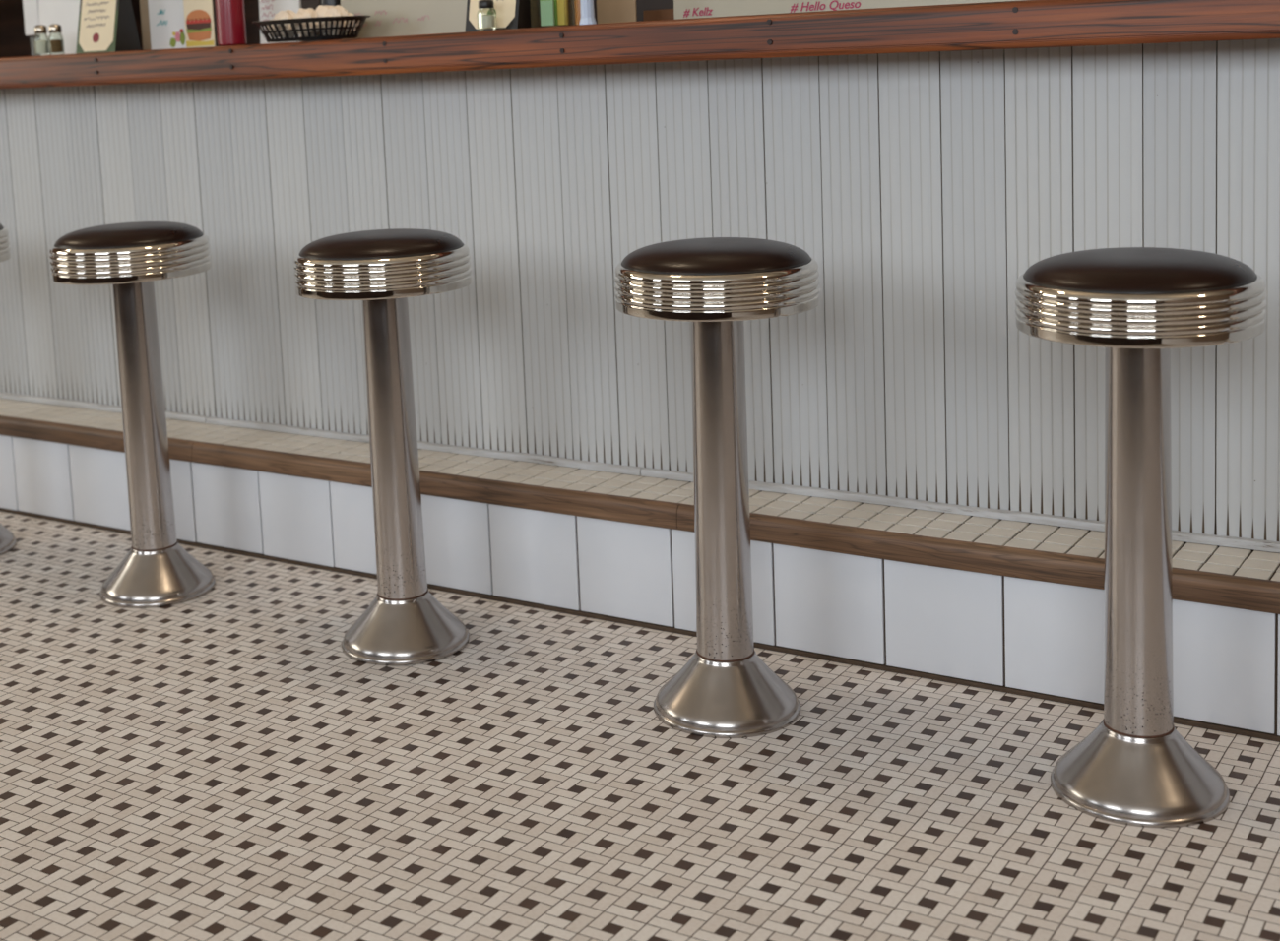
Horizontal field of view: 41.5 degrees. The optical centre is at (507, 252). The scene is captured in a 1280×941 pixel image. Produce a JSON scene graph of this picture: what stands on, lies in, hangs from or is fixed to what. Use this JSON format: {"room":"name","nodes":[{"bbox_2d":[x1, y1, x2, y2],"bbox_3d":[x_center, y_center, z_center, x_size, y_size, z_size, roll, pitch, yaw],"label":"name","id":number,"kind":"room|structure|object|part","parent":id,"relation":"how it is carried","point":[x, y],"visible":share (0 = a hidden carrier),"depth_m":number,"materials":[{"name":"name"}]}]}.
{"room":"diner","nodes":[
{"label":"diner","id":0,"kind":"room"},
{"bbox_2d":[0,0,673,58],"bbox_3d":[1.027,-1.037,5.017,9.680,3.000,0.140,2,8,35],"label":"wall","id":1,"kind":"structure","parent":0,"point":[14,41],"depth_m":7.08,"materials":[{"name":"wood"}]},
{"bbox_2d":[0,512,1279,940],"bbox_3d":[-0.817,0.920,2.461,9.680,0.100,6.880,2,8,35],"label":"floor","id":2,"kind":"structure","parent":0,"point":[216,765],"depth_m":2.54,"materials":[{"name":"tile"}]},
{"bbox_2d":[0,223,16,555],"bbox_3d":[-1.317,0.315,3.953,0.331,0.794,0.331,-1,7,14],"label":"stool","id":3,"kind":"object","parent":2,"relation":"on","point":[8,542],"visible":1,"depth_m":3.95,"materials":[{"name":"metal"}]},
{"bbox_2d":[49,221,215,608],"bbox_3d":[-0.780,0.334,3.580,0.331,0.795,0.331,-1,7,11],"label":"stool","id":4,"kind":"object","parent":2,"relation":"on","point":[157,571],"visible":1,"depth_m":3.53,"materials":[{"name":"metal"}]},
{"bbox_2d":[54,221,202,248],"bbox_3d":[-0.798,-0.042,3.535,0.307,0.036,0.307,2,8,35],"label":"cushion","id":5,"kind":"object","parent":4,"relation":"on","point":[135,234],"depth_m":3.44,"materials":[{"name":"brown leather"}]},
{"bbox_2d":[130,0,142,50],"bbox_3d":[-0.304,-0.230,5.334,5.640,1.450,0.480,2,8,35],"label":"menu stand","id":6,"kind":"object","parent":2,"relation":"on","point":[135,3],"visible":0.02,"depth_m":6.20,"materials":[{"name":"black wood"}]},
{"bbox_2d":[293,228,471,665],"bbox_3d":[-0.219,0.355,3.182,0.331,0.795,0.331,-8,8,-36],"label":"stool","id":7,"kind":"object","parent":2,"relation":"on","point":[405,624],"visible":1,"depth_m":3.13,"materials":[{"name":"metal"}]},
{"bbox_2d":[299,228,462,257],"bbox_3d":[-0.237,-0.021,3.137,0.307,0.036,0.307,1,8,35],"label":"cushion","id":8,"kind":"object","parent":7,"relation":"on","point":[392,242],"depth_m":3.04,"materials":[{"name":"brown leather"}]},
{"bbox_2d":[0,0,1279,553],"bbox_3d":[-0.029,0.096,3.721,7.615,1.161,0.573,2,8,35],"label":"bar counter","id":9,"kind":"object","parent":2,"relation":"on","point":[925,159],"depth_m":3.22,"materials":[{"name":"white wood"}]},
{"bbox_2d":[22,0,40,56],"bbox_3d":[-1.238,-0.619,4.505,0.081,0.185,0.112,2,8,35],"label":"napkin dispenser","id":10,"kind":"object","parent":9,"relation":"on","point":[31,7],"visible":0.19,"depth_m":4.46,"materials":[{"name":"silver metal"}]},
{"bbox_2d":[33,24,49,56],"bbox_3d":[-1.157,-0.527,4.165,0.039,0.076,0.039,2,8,35],"label":"shaker","id":11,"kind":"object","parent":9,"relation":"on","point":[40,46],"visible":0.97,"depth_m":4.15,"materials":[{"name":"clear glass"}]},
{"bbox_3d":[-1.159,-0.555,4.162,0.031,0.021,0.031,2,8,35],"label":"lid","id":12,"kind":"part","parent":11,"relation":"part of","materials":[{"name":"metal"}]},
{"bbox_2d":[48,23,64,55],"bbox_3d":[-1.117,-0.527,4.146,0.039,0.076,0.039,2,8,35],"label":"shaker","id":13,"kind":"object","parent":9,"relation":"on","point":[54,45],"visible":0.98,"depth_m":4.14,"materials":[{"name":"clear glass"}]},
{"bbox_3d":[-1.118,-0.554,4.143,0.031,0.021,0.031,2,8,35],"label":"lid","id":14,"kind":"part","parent":13,"relation":"part of","materials":[{"name":"metal"}]},
{"bbox_2d":[38,0,79,55],"bbox_3d":[-1.142,-0.658,4.309,0.177,0.300,0.027,2,8,35],"label":"sign","id":15,"kind":"object","parent":9,"relation":"on","point":[64,13],"visible":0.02,"depth_m":4.31,"materials":[{"name":"paper"}]},
{"bbox_2d":[75,0,141,53],"bbox_3d":[-0.979,-0.594,4.085,0.138,0.210,0.087,2,8,35],"label":"menu stand","id":16,"kind":"object","parent":9,"relation":"on","point":[104,26],"visible":0.99,"depth_m":4.06,"materials":[{"name":"beige paper"}]},
{"bbox_2d":[139,0,151,50],"bbox_3d":[-0.889,-0.652,4.156,0.067,0.300,0.006,2,8,35],"label":"card","id":17,"kind":"object","parent":9,"relation":"on","point":[144,8],"visible":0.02,"depth_m":4.17,"materials":[{"name":"beige paper"}]},
{"bbox_2d":[147,0,186,49],"bbox_3d":[-0.830,-0.645,4.077,0.132,0.300,0.004,2,8,35],"label":"menu sheet","id":18,"kind":"object","parent":9,"relation":"on","point":[165,17],"visible":0.94,"depth_m":4.09,"materials":[{"name":"white paper"}]},
{"bbox_2d":[169,37,176,47],"bbox_3d":[-0.815,-0.512,4.085,0.022,0.024,0.001,2,8,35],"label":"print","id":19,"kind":"object","parent":18,"relation":"attached to","point":[172,40],"depth_m":4.08},
{"bbox_2d":[175,31,180,42],"bbox_3d":[-0.801,-0.524,4.073,0.020,0.026,0.001,2,8,35],"label":"print","id":20,"kind":"object","parent":18,"relation":"attached to","point":[177,33],"depth_m":4.07},
{"bbox_2d":[180,32,185,45],"bbox_3d":[-0.788,-0.520,4.065,0.018,0.034,0.001,2,8,35],"label":"print","id":21,"kind":"object","parent":18,"relation":"attached to","point":[182,34],"depth_m":4.06},
{"bbox_2d":[183,0,215,48],"bbox_3d":[-0.741,-0.620,4.000,0.096,0.260,0.004,2,8,35],"label":"menu card","id":22,"kind":"object","parent":9,"relation":"on","point":[198,14],"visible":0.9,"depth_m":4.01,"materials":[{"name":"beige paper"}]},
{"bbox_2d":[186,22,210,29],"bbox_3d":[-0.738,-0.541,4.008,0.082,0.016,0.001,2,8,35],"label":"print","id":23,"kind":"object","parent":22,"relation":"on","point":[189,26],"depth_m":4.01},
{"bbox_2d":[186,17,210,23],"bbox_3d":[-0.739,-0.554,4.007,0.084,0.014,0.001,2,8,35],"label":"print","id":24,"kind":"object","parent":22,"relation":"on","point":[188,20],"depth_m":4.01},
{"bbox_2d":[186,9,210,20],"bbox_3d":[-0.740,-0.568,4.005,0.080,0.024,0.001,2,8,35],"label":"print","id":25,"kind":"object","parent":22,"relation":"on","point":[191,15],"depth_m":4.00},
{"bbox_2d":[186,27,211,33],"bbox_3d":[-0.738,-0.533,4.009,0.084,0.013,0.001,2,8,35],"label":"print","id":26,"kind":"object","parent":22,"relation":"on","point":[188,30],"depth_m":4.01},
{"bbox_2d":[187,30,211,41],"bbox_3d":[-0.737,-0.517,4.011,0.080,0.023,0.001,2,8,35],"label":"print","id":27,"kind":"object","parent":22,"relation":"on","point":[192,35],"depth_m":4.01},
{"bbox_2d":[186,40,213,46],"bbox_3d":[-0.736,-0.502,4.013,0.092,0.014,0.001,2,8,35],"label":"print","id":28,"kind":"object","parent":22,"relation":"attached to","point":[188,42],"depth_m":4.01},
{"bbox_2d":[215,0,246,45],"bbox_3d":[-0.632,-0.580,3.805,0.065,0.216,0.065,2,8,35],"label":"squeeze bottle","id":29,"kind":"object","parent":9,"relation":"on","point":[230,16],"visible":0.98,"depth_m":3.79,"materials":[{"name":"red plastic"}]},
{"bbox_2d":[258,0,302,44],"bbox_3d":[-0.538,-0.672,3.936,0.127,0.360,0.022,2,8,35],"label":"menu","id":30,"kind":"object","parent":9,"relation":"on","point":[268,9],"visible":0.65,"depth_m":3.95,"materials":[{"name":"white paper"}]},
{"bbox_2d":[252,15,370,42],"bbox_3d":[-0.434,-0.493,3.705,0.289,0.046,0.181,2,8,35],"label":"basket","id":31,"kind":"object","parent":9,"relation":"on","point":[352,34],"visible":0.94,"depth_m":3.63,"materials":[{"name":"black plastic"}]},
{"bbox_2d":[264,17,279,37],"bbox_3d":[-0.519,-0.504,3.756,0.048,0.044,0.042,2,8,35],"label":"packet","id":32,"kind":"object","parent":31,"relation":"in","point":[274,18],"visible":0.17,"depth_m":3.74,"materials":[{"name":"white paper"}]},
{"bbox_2d":[273,9,298,38],"bbox_3d":[-0.489,-0.507,3.732,0.070,0.065,0.057,2,8,35],"label":"packet","id":33,"kind":"object","parent":31,"relation":"in","point":[288,14],"visible":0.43,"depth_m":3.71,"materials":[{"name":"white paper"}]},
{"bbox_2d":[293,7,319,36],"bbox_3d":[-0.441,-0.505,3.687,0.069,0.066,0.058,-2,7,8],"label":"packet","id":34,"kind":"object","parent":31,"relation":"in","point":[301,13],"visible":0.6,"depth_m":3.67,"materials":[{"name":"white paper"}]},
{"bbox_2d":[315,4,333,33],"bbox_3d":[-0.399,-0.514,3.685,0.073,0.060,0.057,2,8,35],"label":"packet","id":35,"kind":"object","parent":31,"relation":"in","point":[320,10],"visible":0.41,"depth_m":3.67,"materials":[{"name":"white paper"}]},
{"bbox_2d":[321,4,348,35],"bbox_3d":[-0.373,-0.506,3.652,0.061,0.066,0.061,-3,7,1],"label":"packet","id":36,"kind":"object","parent":31,"relation":"in","point":[338,10],"visible":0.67,"depth_m":3.63,"materials":[{"name":"white paper"}]},
{"bbox_2d":[343,12,359,32],"bbox_3d":[-0.344,-0.500,3.647,0.046,0.045,0.040,2,8,35],"label":"packet","id":37,"kind":"object","parent":31,"relation":"in","point":[350,14],"visible":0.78,"depth_m":3.63,"materials":[{"name":"white paper"}]},
{"bbox_2d":[319,0,341,40],"bbox_3d":[-0.408,-0.615,3.908,0.067,0.240,0.067,2,8,35],"label":"bottle","id":38,"kind":"object","parent":9,"relation":"on","point":[334,3],"visible":0.05,"depth_m":3.88,"materials":[{"name":"black plastic"}]},
{"bbox_2d":[340,0,467,39],"bbox_3d":[-0.225,-0.677,3.684,0.380,0.400,0.010,2,7,35],"label":"menu","id":39,"kind":"object","parent":9,"relation":"on","point":[388,18],"visible":0.77,"depth_m":3.69,"materials":[{"name":"beige paper"}]},
{"bbox_2d":[476,0,497,30],"bbox_3d":[-0.043,-0.480,3.385,0.039,0.062,0.039,2,8,35],"label":"shaker","id":40,"kind":"object","parent":9,"relation":"on","point":[483,21],"visible":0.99,"depth_m":3.37,"materials":[{"name":"clear glass"}]},
{"bbox_3d":[-0.044,-0.502,3.382,0.031,0.017,0.031,2,8,35],"label":"lid","id":41,"kind":"part","parent":40,"relation":"part of","materials":[{"name":"black plastic"}]},
{"bbox_2d":[465,0,530,31],"bbox_3d":[-0.015,-0.562,3.440,0.130,0.210,0.087,2,8,35],"label":"menu stand","id":42,"kind":"object","parent":9,"relation":"on","point":[510,14],"visible":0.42,"depth_m":3.40,"materials":[{"name":"black plastic"}]},
{"bbox_2d":[529,0,575,27],"bbox_3d":[0.092,-0.491,3.326,0.080,0.085,0.052,2,8,35],"label":"holder","id":43,"kind":"object","parent":9,"relation":"on","point":[569,9],"visible":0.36,"depth_m":3.33,"materials":[{"name":"clear glass"}]},
{"bbox_2d":[540,0,555,26],"bbox_3d":[0.078,-0.474,3.316,0.030,0.050,0.006,2,8,35],"label":"sachet","id":44,"kind":"object","parent":43,"relation":"in","point":[546,6],"visible":1,"depth_m":3.31,"materials":[{"name":"green paper"}]},
{"bbox_2d":[539,0,558,26],"bbox_3d":[0.080,-0.497,3.323,0.038,0.095,0.006,2,8,35],"label":"sachet","id":45,"kind":"object","parent":43,"relation":"in","point":[555,1],"visible":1,"depth_m":3.31,"materials":[{"name":"green paper"}]},
{"bbox_2d":[557,0,565,25],"bbox_3d":[0.107,-0.499,3.309,0.024,0.100,0.006,2,8,35],"label":"sachet","id":46,"kind":"object","parent":43,"relation":"in","point":[560,3],"visible":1,"depth_m":3.31,"materials":[{"name":"yellow paper"}]},
{"bbox_2d":[574,0,580,25],"bbox_3d":[0.146,-0.523,3.295,0.034,0.152,0.034,2,8,35],"label":"sachet","id":47,"kind":"object","parent":9,"relation":"on","point":[577,6],"visible":0.25,"depth_m":3.29,"materials":[{"name":"orange paper"}]},
{"bbox_2d":[578,0,596,24],"bbox_3d":[0.153,-0.484,3.255,0.034,0.083,0.034,2,8,35],"label":"shaker","id":48,"kind":"object","parent":9,"relation":"on","point":[587,6],"visible":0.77,"depth_m":3.25,"materials":[{"name":"ceramic"}]},
{"bbox_2d":[596,0,637,23],"bbox_3d":[0.212,-0.599,3.357,0.090,0.280,0.006,2,8,35],"label":"card","id":49,"kind":"object","parent":9,"relation":"on","point":[608,11],"visible":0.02,"depth_m":3.37,"materials":[{"name":"beige paper"}]},
{"bbox_2d":[0,0,1279,88],"bbox_3d":[-0.058,-0.441,3.660,7.600,0.078,0.571,2,8,35],"label":"countertop","id":50,"kind":"structure","parent":9,"relation":"on","point":[1038,23],"depth_m":3.04,"materials":[{"name":"brown wood"}]},
{"bbox_2d":[642,8,673,21],"bbox_3d":[0.355,-0.489,3.455,0.120,0.026,0.100,2,8,35],"label":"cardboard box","id":51,"kind":"object","parent":9,"relation":"on","point":[667,14],"visible":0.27,"depth_m":3.43,"materials":[{"name":"brown cardboard"}]},
{"bbox_2d":[673,0,1022,19],"bbox_3d":[0.805,-0.656,3.017,1.162,0.420,0.010,2,7,35],"label":"whiteboard","id":52,"kind":"object","parent":9,"relation":"on","point":[682,9],"visible":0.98,"depth_m":3.23,"materials":[{"name":"white"}]},
{"bbox_2d":[0,398,1279,742],"bbox_3d":[-0.135,0.573,3.601,7.600,0.254,0.183,2,8,35],"label":"ledge","id":53,"kind":"object","parent":2,"relation":"on","point":[1015,608],"visible":0.81,"depth_m":3.18,"materials":[{"name":"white tile"}]},
{"bbox_2d":[614,237,819,738],"bbox_3d":[0.355,0.376,2.782,0.331,0.795,0.331,1,8,27],"label":"stool","id":54,"kind":"object","parent":2,"relation":"on","point":[715,285],"visible":1,"depth_m":2.73,"materials":[{"name":"metal"}]},
{"bbox_2d":[621,237,810,272],"bbox_3d":[0.338,0.000,2.737,0.307,0.036,0.307,3,9,35],"label":"cushion","id":55,"kind":"object","parent":54,"relation":"on","point":[706,254],"depth_m":2.64,"materials":[{"name":"brown leather"}]},
{"bbox_2d":[1015,247,1266,828],"bbox_3d":[0.903,0.395,2.408,0.331,0.795,0.331,0,7,20],"label":"stool","id":56,"kind":"object","parent":2,"relation":"on","point":[1138,304],"visible":1,"depth_m":2.36,"materials":[{"name":"metal"}]},
{"bbox_2d":[1024,247,1256,291],"bbox_3d":[0.885,0.019,2.362,0.307,0.036,0.307,2,9,35],"label":"cushion","id":57,"kind":"object","parent":56,"relation":"on","point":[1120,269],"depth_m":2.28,"materials":[{"name":"brown leather"}]}
]}

